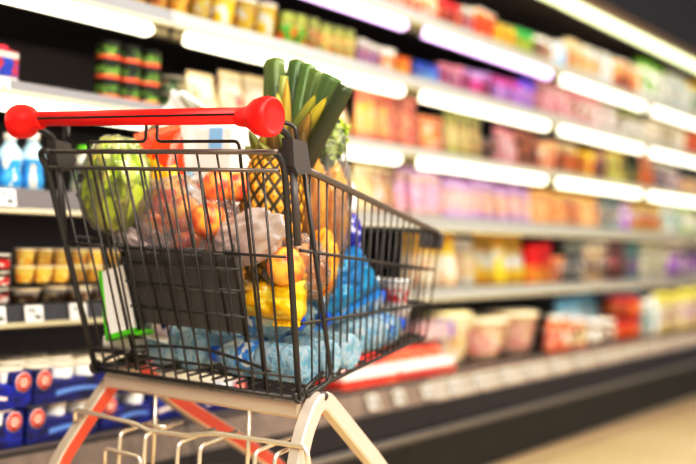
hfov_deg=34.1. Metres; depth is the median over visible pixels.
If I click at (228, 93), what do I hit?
pouch
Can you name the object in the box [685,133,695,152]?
food box
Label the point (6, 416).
cup
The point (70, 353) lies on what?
cup
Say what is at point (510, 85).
cup
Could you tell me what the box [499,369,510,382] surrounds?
ticket
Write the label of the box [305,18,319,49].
jar
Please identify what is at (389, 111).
pouch
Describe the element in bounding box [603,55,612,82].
drink bottle
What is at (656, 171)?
drink bottle
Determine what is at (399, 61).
food box
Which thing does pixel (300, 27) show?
jar
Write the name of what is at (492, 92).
cup
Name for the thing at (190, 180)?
bag
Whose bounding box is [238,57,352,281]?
pineapple
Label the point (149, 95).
tin
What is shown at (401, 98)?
pouch
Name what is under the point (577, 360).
ticket
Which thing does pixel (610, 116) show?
drink bottle
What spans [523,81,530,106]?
cup
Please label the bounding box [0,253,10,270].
tub
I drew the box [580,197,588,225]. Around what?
pouch
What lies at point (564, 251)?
jar
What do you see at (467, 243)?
pouch
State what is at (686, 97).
drink bottle
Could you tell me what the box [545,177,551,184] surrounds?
socket
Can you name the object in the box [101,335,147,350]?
tray
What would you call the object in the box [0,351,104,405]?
yoghurt multipack
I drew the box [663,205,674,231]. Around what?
drink bottle
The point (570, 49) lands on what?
carton
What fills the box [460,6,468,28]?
cup
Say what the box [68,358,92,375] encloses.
cup
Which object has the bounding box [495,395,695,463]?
floor
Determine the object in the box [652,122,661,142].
cup
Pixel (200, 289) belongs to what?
basket
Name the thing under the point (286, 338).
water bottle
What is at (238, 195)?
peach
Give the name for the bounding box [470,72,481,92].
cup
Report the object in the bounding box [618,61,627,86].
cup
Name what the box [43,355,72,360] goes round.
cup
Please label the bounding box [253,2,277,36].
tub
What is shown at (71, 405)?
cup
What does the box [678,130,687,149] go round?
cup
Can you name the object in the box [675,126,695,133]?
shelf
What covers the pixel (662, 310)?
drink bottle
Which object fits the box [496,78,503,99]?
cup
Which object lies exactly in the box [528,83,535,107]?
cup
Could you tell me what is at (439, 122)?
pouch
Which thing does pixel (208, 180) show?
peach
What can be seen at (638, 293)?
pouch
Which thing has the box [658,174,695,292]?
wall
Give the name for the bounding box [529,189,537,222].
pouch
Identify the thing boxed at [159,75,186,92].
tub
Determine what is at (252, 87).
pouch
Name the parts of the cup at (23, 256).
lid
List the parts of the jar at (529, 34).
lid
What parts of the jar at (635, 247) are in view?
lid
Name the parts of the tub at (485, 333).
lid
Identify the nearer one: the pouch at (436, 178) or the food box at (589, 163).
the pouch at (436, 178)
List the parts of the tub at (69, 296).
lid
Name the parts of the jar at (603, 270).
lid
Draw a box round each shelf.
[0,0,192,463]
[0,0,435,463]
[0,2,150,35]
[0,27,355,87]
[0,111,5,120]
[0,121,150,137]
[256,0,372,28]
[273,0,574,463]
[273,22,520,72]
[338,158,473,175]
[345,87,503,121]
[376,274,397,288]
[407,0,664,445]
[418,175,575,189]
[480,122,600,144]
[487,71,616,103]
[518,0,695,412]
[528,189,648,199]
[571,145,672,161]
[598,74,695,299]
[605,103,685,125]
[617,199,684,206]
[635,162,695,173]
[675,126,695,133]
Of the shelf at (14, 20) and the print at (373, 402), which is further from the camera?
the print at (373, 402)
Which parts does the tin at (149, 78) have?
lid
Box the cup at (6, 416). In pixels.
[0,409,13,425]
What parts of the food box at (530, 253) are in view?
lid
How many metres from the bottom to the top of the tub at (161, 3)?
0.097 m
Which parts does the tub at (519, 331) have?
lid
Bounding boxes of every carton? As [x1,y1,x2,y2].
[0,44,18,80]
[98,265,153,340]
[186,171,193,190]
[562,38,575,68]
[569,39,581,70]
[576,43,586,72]
[579,44,594,75]
[587,47,602,78]
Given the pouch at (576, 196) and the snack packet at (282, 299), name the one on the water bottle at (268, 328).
the snack packet at (282, 299)
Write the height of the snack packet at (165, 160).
0.208 m
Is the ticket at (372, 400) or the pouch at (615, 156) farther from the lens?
the pouch at (615, 156)
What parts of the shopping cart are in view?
handle arm, corner post, handle, leg frame, child seat frame, seat panel, chassis frame, corner post, handle arm, leg frame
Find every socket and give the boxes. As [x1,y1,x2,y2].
[148,125,155,129]
[150,23,168,38]
[166,27,183,42]
[399,155,409,164]
[402,86,412,96]
[404,21,415,32]
[408,156,417,165]
[409,89,420,98]
[412,24,423,34]
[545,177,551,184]
[547,123,553,130]
[549,71,556,79]
[550,178,556,184]
[551,125,559,132]
[554,74,561,81]
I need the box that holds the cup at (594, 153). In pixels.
[586,151,597,176]
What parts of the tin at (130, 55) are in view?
lid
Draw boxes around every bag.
[76,134,151,234]
[113,220,171,247]
[136,173,238,250]
[159,89,205,166]
[210,207,285,265]
[261,233,331,301]
[306,245,382,329]
[307,119,352,308]
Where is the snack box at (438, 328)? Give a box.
[407,319,453,340]
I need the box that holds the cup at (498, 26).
[493,23,502,41]
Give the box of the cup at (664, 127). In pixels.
[659,123,668,143]
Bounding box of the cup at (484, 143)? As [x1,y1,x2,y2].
[481,139,487,158]
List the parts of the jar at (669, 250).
lid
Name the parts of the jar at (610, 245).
lid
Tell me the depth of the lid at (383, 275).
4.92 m
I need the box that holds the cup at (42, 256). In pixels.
[33,248,53,265]
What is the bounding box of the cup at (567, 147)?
[562,144,570,172]
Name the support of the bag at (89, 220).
on the bag at (131, 233)
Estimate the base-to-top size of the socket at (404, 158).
0.036 m
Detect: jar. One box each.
[275,12,293,42]
[293,14,306,45]
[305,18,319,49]
[318,23,331,52]
[331,27,343,55]
[342,29,354,59]
[403,0,409,7]
[410,0,416,9]
[417,0,423,12]
[424,0,430,14]
[430,0,436,17]
[436,0,444,20]
[444,1,452,22]
[452,5,459,25]
[513,28,521,48]
[521,31,527,50]
[527,32,532,52]
[533,36,540,55]
[540,37,545,57]
[546,41,551,59]
[557,242,571,281]
[565,242,577,280]
[577,243,591,280]
[577,244,583,280]
[582,242,599,280]
[583,319,594,345]
[594,242,607,279]
[594,318,605,343]
[594,320,599,344]
[599,296,629,318]
[601,317,627,339]
[602,318,610,342]
[606,242,615,279]
[610,319,615,341]
[613,295,639,316]
[614,244,620,279]
[615,243,632,278]
[619,245,624,278]
[622,243,639,278]
[626,317,638,337]
[627,242,649,277]
[636,242,658,277]
[657,244,666,277]
[659,243,674,276]
[673,243,679,276]
[677,243,685,276]
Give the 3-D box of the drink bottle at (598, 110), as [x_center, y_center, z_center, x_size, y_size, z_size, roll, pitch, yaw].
[1.182,-0.565,5.427,0.060,0.146,0.061,3,0,19]
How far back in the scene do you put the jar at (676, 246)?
6.54 m
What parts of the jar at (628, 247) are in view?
lid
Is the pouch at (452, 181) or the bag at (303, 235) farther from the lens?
the pouch at (452, 181)
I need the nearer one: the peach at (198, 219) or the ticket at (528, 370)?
the peach at (198, 219)
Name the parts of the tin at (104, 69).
lid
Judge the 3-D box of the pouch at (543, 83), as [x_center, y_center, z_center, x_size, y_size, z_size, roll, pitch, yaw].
[0.837,-0.578,4.879,0.040,0.147,0.054,3,0,33]
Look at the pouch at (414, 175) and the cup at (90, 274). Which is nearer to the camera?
the cup at (90, 274)
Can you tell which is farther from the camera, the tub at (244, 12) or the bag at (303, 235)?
the tub at (244, 12)
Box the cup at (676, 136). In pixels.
[672,127,681,147]
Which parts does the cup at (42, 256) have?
lid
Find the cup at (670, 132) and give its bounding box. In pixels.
[666,124,674,145]
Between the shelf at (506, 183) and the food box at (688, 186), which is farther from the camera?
the food box at (688, 186)
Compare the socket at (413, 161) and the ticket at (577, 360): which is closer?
the socket at (413, 161)
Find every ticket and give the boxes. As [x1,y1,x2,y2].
[0,77,9,88]
[0,189,15,205]
[0,307,5,323]
[24,305,43,321]
[69,303,86,319]
[365,394,380,410]
[392,389,405,405]
[420,383,433,399]
[447,379,459,393]
[473,374,484,388]
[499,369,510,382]
[524,365,533,377]
[549,360,558,372]
[573,355,582,367]
[598,351,605,362]
[623,346,630,356]
[647,342,653,351]
[673,337,679,346]
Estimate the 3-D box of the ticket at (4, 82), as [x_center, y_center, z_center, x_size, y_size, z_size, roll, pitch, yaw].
[-0.733,-0.311,2.386,0.008,0.030,0.050,3,0,33]
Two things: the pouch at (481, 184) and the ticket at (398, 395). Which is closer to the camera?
the ticket at (398, 395)
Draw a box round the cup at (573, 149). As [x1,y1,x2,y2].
[568,147,576,173]
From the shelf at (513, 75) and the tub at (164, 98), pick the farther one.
the shelf at (513, 75)
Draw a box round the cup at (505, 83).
[502,79,508,100]
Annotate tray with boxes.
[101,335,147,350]
[314,352,398,390]
[380,344,454,379]
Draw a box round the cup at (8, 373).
[0,365,22,382]
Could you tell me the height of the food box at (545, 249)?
0.172 m
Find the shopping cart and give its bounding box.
[4,96,443,463]
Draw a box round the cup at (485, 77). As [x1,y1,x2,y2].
[479,73,490,95]
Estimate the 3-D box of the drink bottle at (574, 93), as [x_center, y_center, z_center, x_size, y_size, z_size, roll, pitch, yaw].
[1.033,-0.571,5.199,0.060,0.147,0.061,3,0,17]
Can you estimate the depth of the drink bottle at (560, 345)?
4.86 m
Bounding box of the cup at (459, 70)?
[453,66,463,88]
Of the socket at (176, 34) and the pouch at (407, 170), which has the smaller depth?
the socket at (176, 34)
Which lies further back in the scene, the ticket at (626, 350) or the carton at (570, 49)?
the ticket at (626, 350)
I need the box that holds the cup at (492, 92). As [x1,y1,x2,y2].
[488,76,497,97]
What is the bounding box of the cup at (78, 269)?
[68,266,87,281]
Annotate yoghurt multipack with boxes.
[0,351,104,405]
[0,365,32,410]
[0,409,22,449]
[18,399,97,444]
[50,348,156,393]
[98,392,152,429]
[152,396,200,419]
[157,370,244,410]
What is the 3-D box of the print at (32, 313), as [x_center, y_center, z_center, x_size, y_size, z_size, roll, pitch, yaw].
[-0.688,0.180,2.488,0.005,0.022,0.036,3,0,33]
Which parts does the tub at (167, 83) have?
lid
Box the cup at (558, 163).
[554,143,564,171]
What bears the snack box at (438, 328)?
on the food tray at (421, 360)
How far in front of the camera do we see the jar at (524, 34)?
4.67 m
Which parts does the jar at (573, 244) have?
lid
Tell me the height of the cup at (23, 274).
0.039 m
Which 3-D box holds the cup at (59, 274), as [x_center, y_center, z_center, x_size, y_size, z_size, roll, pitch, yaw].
[-0.670,0.098,2.636,0.047,0.039,0.048,3,0,6]
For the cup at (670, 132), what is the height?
0.135 m
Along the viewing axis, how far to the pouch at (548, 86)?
4.91 m
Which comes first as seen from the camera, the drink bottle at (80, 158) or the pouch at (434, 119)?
the drink bottle at (80, 158)
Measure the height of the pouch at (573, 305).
0.213 m
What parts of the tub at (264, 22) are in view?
lid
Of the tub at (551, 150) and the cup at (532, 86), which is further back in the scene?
the tub at (551, 150)
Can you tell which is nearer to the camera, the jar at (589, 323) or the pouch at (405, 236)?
the pouch at (405, 236)
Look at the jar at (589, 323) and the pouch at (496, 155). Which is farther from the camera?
the jar at (589, 323)
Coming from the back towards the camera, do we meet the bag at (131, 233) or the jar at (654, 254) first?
the jar at (654, 254)
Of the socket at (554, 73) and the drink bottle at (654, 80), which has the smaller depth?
the socket at (554, 73)
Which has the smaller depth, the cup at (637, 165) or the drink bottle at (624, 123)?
the drink bottle at (624, 123)
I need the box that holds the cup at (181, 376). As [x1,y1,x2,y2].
[170,374,196,379]
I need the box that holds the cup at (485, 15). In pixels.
[480,11,488,35]
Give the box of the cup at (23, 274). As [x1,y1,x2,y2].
[13,265,34,283]
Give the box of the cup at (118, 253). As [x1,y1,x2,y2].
[103,249,119,265]
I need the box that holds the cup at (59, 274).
[51,265,68,282]
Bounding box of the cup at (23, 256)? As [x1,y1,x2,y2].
[14,248,35,265]
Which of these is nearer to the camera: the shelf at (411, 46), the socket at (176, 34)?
the socket at (176, 34)
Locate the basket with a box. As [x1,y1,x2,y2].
[74,154,440,396]
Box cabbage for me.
[80,135,151,231]
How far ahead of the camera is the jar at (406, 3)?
3.86 m
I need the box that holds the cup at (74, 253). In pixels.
[71,249,87,265]
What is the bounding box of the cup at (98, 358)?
[96,357,119,361]
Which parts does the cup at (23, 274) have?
lid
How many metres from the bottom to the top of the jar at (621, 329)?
0.104 m
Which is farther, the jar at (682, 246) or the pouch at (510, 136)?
the jar at (682, 246)
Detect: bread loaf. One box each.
[302,158,328,242]
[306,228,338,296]
[325,161,347,252]
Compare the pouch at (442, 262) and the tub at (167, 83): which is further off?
the pouch at (442, 262)
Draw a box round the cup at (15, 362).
[0,359,25,365]
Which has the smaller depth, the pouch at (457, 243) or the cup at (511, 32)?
the pouch at (457, 243)
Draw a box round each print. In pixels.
[0,192,13,202]
[28,309,41,318]
[369,398,378,407]
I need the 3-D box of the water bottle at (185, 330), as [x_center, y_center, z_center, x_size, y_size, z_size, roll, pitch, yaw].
[-0.267,0.155,2.221,0.070,0.081,0.228,3,0,33]
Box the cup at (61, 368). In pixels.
[44,360,74,377]
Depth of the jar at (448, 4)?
4.12 m
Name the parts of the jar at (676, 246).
lid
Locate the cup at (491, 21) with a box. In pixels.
[487,15,495,38]
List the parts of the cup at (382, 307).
lid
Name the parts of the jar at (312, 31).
lid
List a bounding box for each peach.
[141,209,169,233]
[165,195,198,230]
[172,230,199,248]
[192,202,225,239]
[203,172,230,203]
[229,172,246,201]
[267,247,304,285]
[298,241,309,272]
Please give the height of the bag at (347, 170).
0.392 m
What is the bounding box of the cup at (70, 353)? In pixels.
[50,351,79,355]
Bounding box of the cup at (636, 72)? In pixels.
[631,69,640,91]
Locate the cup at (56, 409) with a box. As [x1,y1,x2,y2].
[43,402,66,415]
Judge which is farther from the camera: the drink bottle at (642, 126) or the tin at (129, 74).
the drink bottle at (642, 126)
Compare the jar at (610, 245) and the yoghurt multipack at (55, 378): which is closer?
the yoghurt multipack at (55, 378)
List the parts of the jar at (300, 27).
lid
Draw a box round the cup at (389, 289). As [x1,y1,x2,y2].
[382,278,411,306]
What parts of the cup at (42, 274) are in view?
lid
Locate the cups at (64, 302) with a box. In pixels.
[9,286,88,304]
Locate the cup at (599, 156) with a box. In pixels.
[595,153,602,177]
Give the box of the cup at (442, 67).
[432,63,447,83]
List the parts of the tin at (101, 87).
lid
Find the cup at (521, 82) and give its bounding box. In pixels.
[514,79,524,104]
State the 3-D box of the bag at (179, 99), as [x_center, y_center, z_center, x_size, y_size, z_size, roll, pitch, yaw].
[-0.338,-0.219,2.475,0.123,0.182,0.087,3,0,33]
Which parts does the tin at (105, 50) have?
lid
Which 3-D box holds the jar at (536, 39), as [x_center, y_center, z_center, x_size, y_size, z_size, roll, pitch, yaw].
[0.790,-0.779,4.805,0.054,0.101,0.053,2,0,-42]
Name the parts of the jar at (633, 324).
lid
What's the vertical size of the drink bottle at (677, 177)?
0.150 m
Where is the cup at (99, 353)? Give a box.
[98,351,119,357]
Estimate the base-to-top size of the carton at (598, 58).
0.156 m
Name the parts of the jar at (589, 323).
lid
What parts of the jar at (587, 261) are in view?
lid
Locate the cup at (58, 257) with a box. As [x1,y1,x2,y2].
[51,248,71,265]
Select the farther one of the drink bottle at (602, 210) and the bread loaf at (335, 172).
the drink bottle at (602, 210)
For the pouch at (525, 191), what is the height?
0.142 m
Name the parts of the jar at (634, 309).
lid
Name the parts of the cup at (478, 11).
lid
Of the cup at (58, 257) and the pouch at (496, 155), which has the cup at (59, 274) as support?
the cup at (58, 257)
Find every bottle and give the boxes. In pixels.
[0,133,22,187]
[21,133,44,189]
[69,145,86,191]
[147,331,197,364]
[171,326,197,334]
[175,331,243,369]
[196,315,305,338]
[208,338,317,383]
[250,334,341,376]
[286,302,330,334]
[288,329,360,368]
[320,315,370,331]
[332,290,387,322]
[336,312,404,353]
[343,183,361,248]
[541,315,557,351]
[551,41,559,62]
[554,316,563,350]
[556,41,565,65]
[560,315,570,349]
[565,88,573,118]
[568,318,579,347]
[571,91,579,120]
[575,317,585,346]
[577,91,585,121]
[582,93,590,123]
[588,95,595,124]
[593,99,600,126]
[596,52,606,80]
[597,197,606,226]
[598,102,607,127]
[600,195,613,227]
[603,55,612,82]
[604,105,612,129]
[609,198,619,227]
[610,106,618,130]
[616,108,630,134]
[618,202,626,228]
[623,201,630,228]
[626,111,638,136]
[631,59,649,96]
[633,113,645,138]
[638,300,648,335]
[644,62,658,99]
[644,298,653,334]
[649,296,658,334]
[651,160,660,187]
[651,293,665,332]
[652,68,666,102]
[653,203,667,230]
[657,164,665,188]
[658,292,672,331]
[660,163,670,189]
[661,71,675,105]
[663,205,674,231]
[667,166,674,190]
[667,293,678,330]
[670,74,683,108]
[670,205,680,231]
[672,166,679,190]
[672,292,685,329]
[676,242,692,276]
[677,78,690,111]
[678,289,691,328]
[685,82,695,113]
[687,244,695,275]
[687,290,695,327]
[690,288,695,300]
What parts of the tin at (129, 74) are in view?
lid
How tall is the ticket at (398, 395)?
0.047 m
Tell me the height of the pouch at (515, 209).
0.154 m
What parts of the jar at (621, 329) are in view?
lid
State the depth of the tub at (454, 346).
4.15 m
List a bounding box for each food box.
[394,56,404,72]
[404,58,409,74]
[410,61,426,78]
[426,65,438,81]
[521,244,539,282]
[523,243,551,282]
[574,151,586,175]
[586,153,593,176]
[679,179,695,193]
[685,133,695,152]
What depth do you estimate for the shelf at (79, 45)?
3.32 m
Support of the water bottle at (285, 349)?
in the shopping cart
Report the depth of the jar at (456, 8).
4.17 m
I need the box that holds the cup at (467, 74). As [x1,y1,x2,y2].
[461,69,472,90]
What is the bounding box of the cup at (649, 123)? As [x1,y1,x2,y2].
[642,119,654,140]
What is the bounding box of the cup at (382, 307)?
[380,306,410,334]
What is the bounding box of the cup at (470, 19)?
[466,10,474,30]
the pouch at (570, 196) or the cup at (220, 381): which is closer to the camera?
the cup at (220, 381)
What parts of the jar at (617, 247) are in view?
lid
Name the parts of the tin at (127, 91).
lid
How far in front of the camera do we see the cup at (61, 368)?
2.49 m
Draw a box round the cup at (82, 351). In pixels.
[77,348,97,353]
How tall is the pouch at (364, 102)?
0.166 m
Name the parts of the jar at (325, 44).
lid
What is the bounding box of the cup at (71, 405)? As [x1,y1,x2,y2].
[66,399,87,411]
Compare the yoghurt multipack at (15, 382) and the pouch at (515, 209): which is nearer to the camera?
the yoghurt multipack at (15, 382)
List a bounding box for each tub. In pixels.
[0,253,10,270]
[0,271,10,288]
[0,288,9,304]
[10,287,40,303]
[36,285,67,302]
[63,285,92,301]
[88,285,99,299]
[145,0,167,8]
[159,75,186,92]
[159,93,170,105]
[167,0,188,13]
[187,0,211,19]
[209,0,234,25]
[232,0,257,31]
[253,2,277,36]
[355,39,366,61]
[364,43,373,63]
[372,46,381,65]
[379,48,388,67]
[387,49,395,69]
[410,308,472,364]
[463,314,508,359]
[475,308,539,354]
[537,141,548,168]
[545,141,556,169]
[550,257,556,281]
[551,256,563,281]
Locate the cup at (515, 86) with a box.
[512,83,518,103]
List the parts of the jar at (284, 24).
lid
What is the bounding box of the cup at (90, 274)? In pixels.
[84,265,102,281]
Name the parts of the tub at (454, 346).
lid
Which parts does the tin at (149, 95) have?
lid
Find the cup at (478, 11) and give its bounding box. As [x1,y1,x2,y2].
[469,8,482,33]
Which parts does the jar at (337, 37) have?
lid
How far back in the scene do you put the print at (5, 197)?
2.41 m
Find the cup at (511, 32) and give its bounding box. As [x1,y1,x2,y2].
[507,27,514,45]
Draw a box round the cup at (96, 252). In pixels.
[86,249,101,265]
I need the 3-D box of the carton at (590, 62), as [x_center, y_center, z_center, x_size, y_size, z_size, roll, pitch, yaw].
[1.099,-0.795,5.307,0.090,0.155,0.086,3,0,33]
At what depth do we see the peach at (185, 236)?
2.07 m
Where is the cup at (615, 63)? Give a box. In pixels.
[609,58,620,84]
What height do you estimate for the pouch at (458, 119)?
0.169 m
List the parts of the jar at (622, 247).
lid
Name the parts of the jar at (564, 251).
lid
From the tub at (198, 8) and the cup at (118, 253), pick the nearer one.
the cup at (118, 253)
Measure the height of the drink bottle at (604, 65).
0.154 m
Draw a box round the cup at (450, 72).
[445,66,455,85]
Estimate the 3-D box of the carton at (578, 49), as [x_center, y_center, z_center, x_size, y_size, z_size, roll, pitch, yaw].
[1.020,-0.797,5.167,0.067,0.155,0.061,3,0,33]
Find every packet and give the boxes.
[134,125,185,224]
[140,322,171,343]
[243,273,307,326]
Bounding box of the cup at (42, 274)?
[33,265,52,282]
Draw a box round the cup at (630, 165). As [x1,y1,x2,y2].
[626,161,634,183]
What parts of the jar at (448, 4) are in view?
lid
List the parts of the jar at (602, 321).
lid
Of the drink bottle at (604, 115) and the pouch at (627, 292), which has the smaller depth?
the drink bottle at (604, 115)
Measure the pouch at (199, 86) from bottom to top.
0.114 m
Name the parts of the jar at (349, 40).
lid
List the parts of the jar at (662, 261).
lid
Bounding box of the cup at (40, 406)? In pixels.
[25,405,43,407]
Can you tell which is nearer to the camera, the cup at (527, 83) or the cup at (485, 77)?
the cup at (485, 77)
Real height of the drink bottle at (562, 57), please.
0.122 m
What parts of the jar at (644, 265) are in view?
lid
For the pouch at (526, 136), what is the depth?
4.75 m
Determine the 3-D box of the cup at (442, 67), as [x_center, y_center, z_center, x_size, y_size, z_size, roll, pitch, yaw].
[0.334,-0.568,4.126,0.056,0.088,0.055,2,0,-37]
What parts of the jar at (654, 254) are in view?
lid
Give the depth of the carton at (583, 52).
5.20 m
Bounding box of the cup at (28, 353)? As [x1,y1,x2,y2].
[20,351,48,356]
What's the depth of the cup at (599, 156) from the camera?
5.44 m
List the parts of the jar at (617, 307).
lid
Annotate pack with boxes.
[193,125,259,213]
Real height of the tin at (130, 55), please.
0.047 m
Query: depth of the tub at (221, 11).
3.08 m
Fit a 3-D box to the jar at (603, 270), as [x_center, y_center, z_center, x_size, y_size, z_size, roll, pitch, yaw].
[1.232,0.142,5.592,0.097,0.186,0.099,3,0,19]
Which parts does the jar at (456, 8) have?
lid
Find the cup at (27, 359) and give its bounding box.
[20,357,49,362]
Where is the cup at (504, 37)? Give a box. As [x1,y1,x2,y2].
[501,25,508,43]
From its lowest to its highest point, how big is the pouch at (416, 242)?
0.196 m
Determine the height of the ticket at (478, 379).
0.047 m
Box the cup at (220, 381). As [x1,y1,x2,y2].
[214,375,232,385]
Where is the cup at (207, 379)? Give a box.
[191,377,217,383]
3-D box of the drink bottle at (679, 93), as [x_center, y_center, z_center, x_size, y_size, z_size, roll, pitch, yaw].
[1.861,-0.796,6.511,0.128,0.214,0.130,3,0,35]
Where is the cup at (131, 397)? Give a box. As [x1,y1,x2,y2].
[117,392,142,403]
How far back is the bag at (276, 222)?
1.97 m
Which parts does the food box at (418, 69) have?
lid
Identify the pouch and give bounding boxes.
[185,70,217,107]
[215,70,244,107]
[242,74,262,106]
[339,108,349,135]
[351,88,362,137]
[351,163,363,210]
[361,90,368,138]
[362,164,373,211]
[367,89,374,139]
[372,166,384,211]
[374,91,380,140]
[380,93,386,141]
[383,168,394,212]
[386,94,393,142]
[393,95,399,143]
[394,168,404,212]
[398,96,405,144]
[398,233,413,287]
[403,166,412,213]
[404,97,410,145]
[410,100,416,146]
[411,171,419,214]
[412,233,421,287]
[416,115,422,147]
[418,169,427,214]
[420,247,430,287]
[421,116,427,148]
[426,171,434,215]
[427,117,432,149]
[429,248,438,286]
[432,117,437,150]
[433,174,441,215]
[437,119,442,151]
[438,233,446,286]
[440,178,450,216]
[442,111,450,152]
[445,234,454,286]
[449,114,456,153]
[449,178,458,216]
[453,238,464,285]
[455,111,462,154]
[456,179,465,217]
[462,115,469,155]
[463,239,474,285]
[464,182,472,217]
[468,116,475,156]
[471,179,479,218]
[472,233,485,285]
[474,117,481,157]
[478,181,486,218]
[483,235,495,284]
[485,181,493,219]
[491,126,501,161]
[491,185,499,219]
[492,234,504,284]
[498,185,506,220]
[500,128,509,162]
[502,236,514,283]
[504,187,512,220]
[507,132,516,163]
[511,185,518,220]
[512,236,523,283]
[514,129,524,164]
[517,188,524,221]
[522,132,532,166]
[523,189,530,221]
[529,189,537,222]
[530,134,539,167]
[533,78,541,110]
[536,188,544,222]
[540,80,547,111]
[543,189,551,223]
[546,82,552,113]
[549,192,557,223]
[551,86,557,114]
[554,298,568,322]
[556,87,563,115]
[556,194,564,223]
[561,90,568,117]
[562,191,570,224]
[567,295,580,317]
[568,194,576,224]
[574,194,582,225]
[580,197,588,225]
[580,292,593,322]
[586,198,593,226]
[591,196,599,226]
[592,296,601,317]
[603,292,612,295]
[605,151,615,180]
[612,152,621,181]
[619,153,628,182]
[624,290,632,295]
[628,203,637,228]
[633,290,642,300]
[634,203,643,229]
[637,156,647,185]
[641,202,649,229]
[644,156,653,186]
[647,205,655,230]
[652,206,661,230]
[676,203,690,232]
[685,204,695,232]
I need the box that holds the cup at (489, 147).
[486,140,492,159]
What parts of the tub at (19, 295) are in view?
lid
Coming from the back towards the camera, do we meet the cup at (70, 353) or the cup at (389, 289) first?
the cup at (70, 353)
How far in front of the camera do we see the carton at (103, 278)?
2.14 m
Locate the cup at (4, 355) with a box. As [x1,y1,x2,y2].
[0,353,25,358]
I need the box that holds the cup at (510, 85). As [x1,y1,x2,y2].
[506,79,513,101]
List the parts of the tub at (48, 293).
lid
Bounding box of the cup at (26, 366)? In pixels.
[19,363,50,369]
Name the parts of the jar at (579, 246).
lid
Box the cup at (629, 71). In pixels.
[624,65,633,89]
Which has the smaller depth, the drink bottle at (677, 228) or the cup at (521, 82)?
the cup at (521, 82)
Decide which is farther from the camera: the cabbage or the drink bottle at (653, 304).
the drink bottle at (653, 304)
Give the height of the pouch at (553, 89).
0.137 m
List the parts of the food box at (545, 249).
lid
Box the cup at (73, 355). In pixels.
[72,354,101,357]
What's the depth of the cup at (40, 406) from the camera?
2.42 m
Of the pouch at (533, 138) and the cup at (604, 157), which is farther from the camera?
the cup at (604, 157)
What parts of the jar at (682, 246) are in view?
lid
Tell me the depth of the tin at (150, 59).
2.84 m
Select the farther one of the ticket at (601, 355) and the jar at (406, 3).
the ticket at (601, 355)
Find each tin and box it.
[94,60,120,81]
[94,80,119,97]
[95,41,121,61]
[119,84,139,100]
[120,45,141,66]
[120,64,140,85]
[139,87,158,103]
[140,68,159,88]
[141,50,160,70]
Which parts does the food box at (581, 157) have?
lid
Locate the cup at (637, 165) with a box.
[633,163,640,183]
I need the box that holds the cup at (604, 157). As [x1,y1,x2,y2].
[598,152,607,178]
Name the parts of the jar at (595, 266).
lid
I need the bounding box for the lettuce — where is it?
[319,118,351,170]
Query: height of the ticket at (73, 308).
0.036 m
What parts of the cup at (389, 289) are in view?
lid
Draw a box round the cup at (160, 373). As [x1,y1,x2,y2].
[157,371,173,376]

